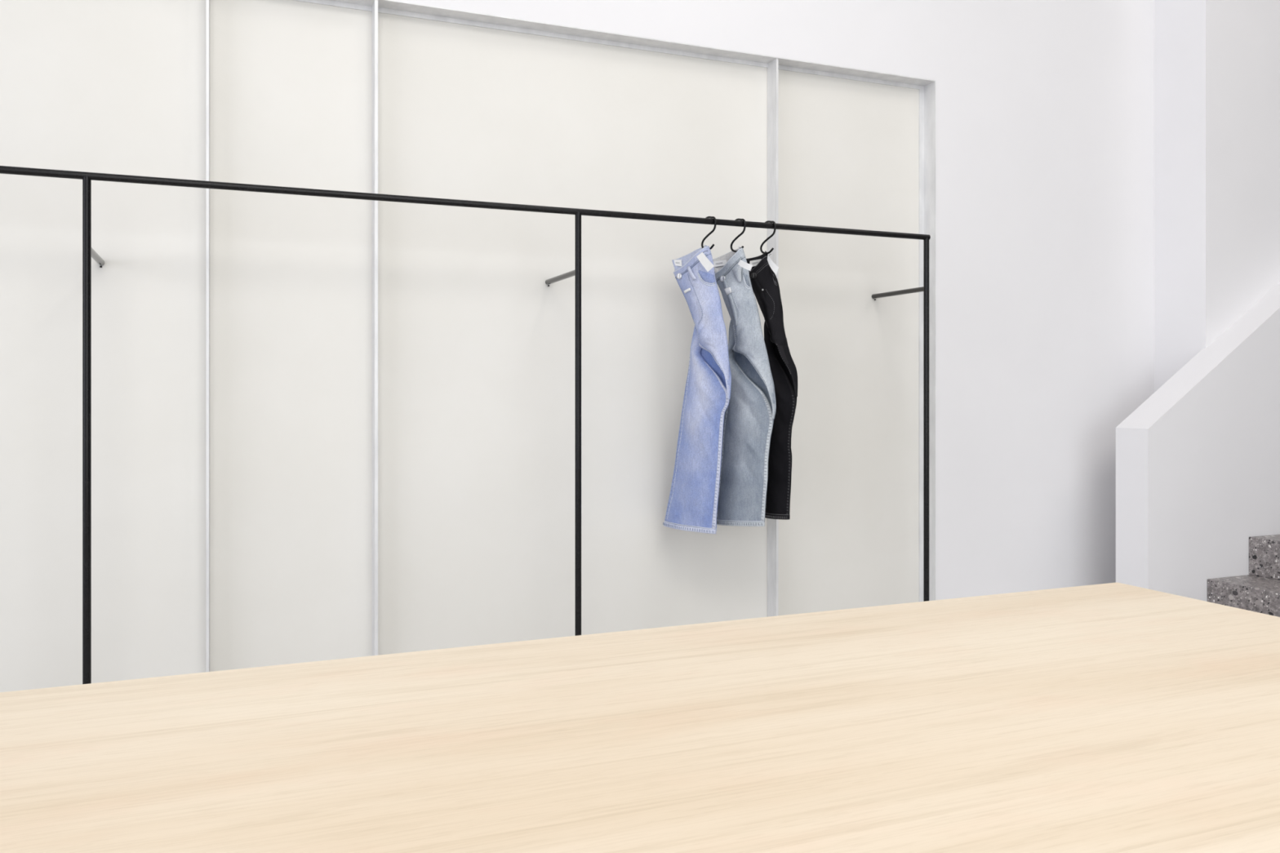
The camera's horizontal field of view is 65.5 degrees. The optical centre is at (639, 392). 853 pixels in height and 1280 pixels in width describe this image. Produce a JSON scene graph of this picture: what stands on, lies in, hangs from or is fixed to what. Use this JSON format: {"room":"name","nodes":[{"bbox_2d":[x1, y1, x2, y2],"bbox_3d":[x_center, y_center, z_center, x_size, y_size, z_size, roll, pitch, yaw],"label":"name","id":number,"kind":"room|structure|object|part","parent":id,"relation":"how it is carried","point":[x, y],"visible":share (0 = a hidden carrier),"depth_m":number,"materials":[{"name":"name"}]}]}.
{"room":"clothing store","nodes":[
{"label":"clothing store","id":0,"kind":"room"},
{"bbox_2d":[395,0,1154,599],"bbox_3d":[-4.082,-1.100,2.358,14.260,4.500,0.320,0,0,-22],"label":"wall","id":1,"kind":"structure","parent":0,"point":[1045,108],"depth_m":4.59,"materials":[{"name":"white paint"}]},
{"bbox_2d":[0,0,205,692],"bbox_3d":[-2.146,-0.116,3.079,1.478,2.524,0.011,0,0,-22],"label":"wall panel","id":2,"kind":"object","parent":1,"relation":"attached to","point":[108,86],"visible":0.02,"depth_m":3.24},
{"bbox_2d":[205,0,209,671],"bbox_3d":[-1.442,-0.116,3.323,0.009,2.532,0.076,0,0,-22],"label":"trim","id":3,"kind":"structure","parent":1,"relation":"attached to","point":[207,2],"depth_m":3.29,"materials":[{"name":"metal"}]},
{"bbox_2d":[209,0,372,671],"bbox_3d":[-1.208,-0.116,3.467,0.534,2.524,0.011,0,0,-22],"label":"wall panel","id":4,"kind":"object","parent":1,"relation":"attached to","point":[291,82],"visible":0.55,"depth_m":3.46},
{"bbox_2d":[372,0,377,655],"bbox_3d":[-0.940,-0.116,3.531,0.011,2.532,0.076,0,0,-22],"label":"trim","id":5,"kind":"structure","parent":1,"relation":"attached to","point":[375,6],"depth_m":3.50,"materials":[{"name":"metal"}]},
{"bbox_2d":[377,12,767,655],"bbox_3d":[-0.210,-0.116,3.880,1.606,2.524,0.011,0,0,-22],"label":"wall panel","id":6,"kind":"object","parent":1,"relation":"attached to","point":[476,350],"visible":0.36,"depth_m":3.80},
{"bbox_2d":[292,0,934,89],"bbox_3d":[-1.524,-1.373,3.287,6.098,0.022,0.081,0,0,-22],"label":"trim","id":7,"kind":"structure","parent":1,"relation":"attached to","point":[386,6],"depth_m":3.89,"materials":[{"name":"metal"}]},
{"bbox_2d":[767,57,778,617],"bbox_3d":[0.553,-0.116,4.149,0.009,2.532,0.076,0,0,-22],"label":"trim","id":8,"kind":"structure","parent":1,"relation":"attached to","point":[773,66],"depth_m":4.14,"materials":[{"name":"metal"}]},
{"bbox_2d":[778,69,918,615],"bbox_3d":[0.908,-0.116,4.343,0.794,2.524,0.011,0,0,-22],"label":"wall panel","id":9,"kind":"object","parent":1,"relation":"attached to","point":[848,149],"visible":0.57,"depth_m":4.33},
{"bbox_2d":[918,80,936,601],"bbox_3d":[1.283,-0.117,4.448,0.030,2.534,0.082,0,0,-22],"label":"trim","id":10,"kind":"structure","parent":1,"relation":"attached to","point":[927,96],"depth_m":4.46,"materials":[{"name":"paint"}]},
{"bbox_2d":[1115,281,1279,601],"bbox_3d":[3.977,-0.635,5.136,3.922,3.570,0.170,0,0,-22],"label":"wall","id":11,"kind":"structure","parent":0,"point":[1197,462],"depth_m":4.46,"materials":[{"name":"white paint"}]},
{"bbox_2d":[1154,0,1279,392],"bbox_3d":[4.738,-1.100,5.855,4.767,4.500,0.603,0,0,-22],"label":"wall","id":12,"kind":"structure","parent":0,"point":[1217,62],"depth_m":4.77,"materials":[{"name":"white paint"}]},
{"bbox_3d":[-0.443,1.200,-0.237,19.000,0.100,7.900,0,0,-22],"label":"floor","id":13,"kind":"structure","parent":0,"visible":0},
{"bbox_2d":[0,165,930,684],"bbox_3d":[-0.979,0.254,3.337,4.601,1.792,0.405,0,0,-22],"label":"rail","id":14,"kind":"object","parent":13,"relation":"on","point":[88,252],"visible":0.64,"depth_m":3.37,"materials":[{"name":"black metal"}]},
{"bbox_3d":[-1.683,-0.422,3.072,0.020,0.020,0.356,0,0,-22],"label":"wall arm","id":15,"kind":"part","parent":14,"relation":"part of","materials":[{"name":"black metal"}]},
{"bbox_3d":[-0.286,-0.422,3.650,0.020,0.020,0.356,0,0,-22],"label":"wall arm","id":16,"kind":"part","parent":14,"relation":"part of","materials":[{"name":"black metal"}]},
{"bbox_2d":[701,216,716,249],"bbox_3d":[0.256,-0.591,3.705,0.018,0.126,0.092,0,0,-38],"label":"s-hook","id":17,"kind":"object","parent":14,"relation":"hanging from","point":[710,217],"visible":0.86,"depth_m":3.69,"materials":[{"name":"black metal"}]},
{"bbox_2d":[662,244,731,533],"bbox_3d":[0.219,-0.013,3.774,0.122,1.074,0.419,0,0,-32],"label":"jeans","id":18,"kind":"object","parent":17,"relation":"hanging from","point":[693,500],"visible":1,"depth_m":3.70,"materials":[{"name":"blue fabric"}]},
{"bbox_3d":[0.210,0.095,3.762,0.072,0.852,0.374,0,0,-37],"label":"leg","id":19,"kind":"part","parent":18,"relation":"part of","materials":[{"name":"blue fabric"}]},
{"bbox_3d":[0.230,-0.262,3.731,0.085,0.574,0.335,0,0,-37],"label":"seat","id":20,"kind":"part","parent":18,"relation":"part of","materials":[{"name":"blue fabric"}]},
{"bbox_3d":[0.232,0.158,3.816,0.057,0.730,0.362,0,0,-31],"label":"leg","id":21,"kind":"part","parent":18,"relation":"part of","materials":[{"name":"blue fabric"}]},
{"bbox_2d":[730,218,746,252],"bbox_3d":[0.370,-0.591,3.752,0.018,0.126,0.092,0,0,-38],"label":"s-hook","id":22,"kind":"object","parent":14,"relation":"hanging from","point":[743,220],"visible":0.85,"depth_m":3.74,"materials":[{"name":"black metal"}]},
{"bbox_2d":[712,246,776,526],"bbox_3d":[0.391,-0.018,3.738,0.142,1.057,0.367,0,0,-37],"label":"jeans","id":23,"kind":"object","parent":22,"relation":"hanging from","point":[749,415],"visible":0.98,"depth_m":3.69,"materials":[{"name":"grey fabric"}]},
{"bbox_3d":[0.387,0.079,3.726,0.070,0.861,0.316,0,0,-37],"label":"leg","id":24,"kind":"part","parent":23,"relation":"part of","materials":[{"name":"grey fabric"}]},
{"bbox_3d":[0.383,-0.225,3.723,0.080,0.643,0.354,0,0,-37],"label":"seat","id":25,"kind":"part","parent":23,"relation":"part of","materials":[{"name":"grey fabric"}]},
{"bbox_3d":[0.404,0.151,3.782,0.064,0.709,0.312,0,0,-37],"label":"leg","id":26,"kind":"part","parent":23,"relation":"part of","materials":[{"name":"grey fabric"}]},
{"bbox_2d":[760,220,776,254],"bbox_3d":[0.489,-0.591,3.801,0.018,0.126,0.092,0,0,-37],"label":"s-hook","id":27,"kind":"object","parent":14,"relation":"hanging from","point":[767,221],"visible":0.88,"depth_m":3.79,"materials":[{"name":"black metal"}]},
{"bbox_2d":[746,250,797,519],"bbox_3d":[0.504,-0.031,3.795,0.140,1.017,0.306,0,0,-37],"label":"jeans","id":28,"kind":"object","parent":27,"relation":"hanging from","point":[764,282],"visible":0.92,"depth_m":3.73,"materials":[{"name":"black fabric"}]},
{"bbox_3d":[0.495,-0.261,3.786,0.077,0.555,0.304,0,0,-37],"label":"seat","id":29,"kind":"part","parent":28,"relation":"part of","materials":[{"name":"black fabric"}]},
{"bbox_3d":[0.522,0.059,3.755,0.067,0.837,0.178,0,0,-37],"label":"leg","id":30,"kind":"part","parent":28,"relation":"part of","materials":[{"name":"black fabric"}]},
{"bbox_3d":[0.540,0.129,3.809,0.066,0.676,0.175,0,0,-37],"label":"leg","id":31,"kind":"part","parent":28,"relation":"part of","materials":[{"name":"black fabric"}]},
{"bbox_3d":[1.096,-0.422,4.222,0.020,0.020,0.356,0,0,-22],"label":"wall arm","id":32,"kind":"part","parent":14,"relation":"part of","materials":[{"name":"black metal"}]},
{"bbox_2d":[0,582,1279,852],"bbox_3d":[-0.049,0.775,0.984,2.803,0.750,1.256,0,0,-22],"label":"display table","id":33,"kind":"object","parent":13,"relation":"on","point":[1110,717],"visible":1,"depth_m":1.13,"materials":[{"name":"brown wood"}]},
{"bbox_2d":[1207,534,1279,617],"bbox_3d":[3.689,0.385,4.145,2.458,1.531,1.439,0,0,-22],"label":"staircase","id":34,"kind":"structure","parent":13,"relation":"on","point":[1258,591],"depth_m":4.40,"materials":[{"name":"grey stone"}]}
]}

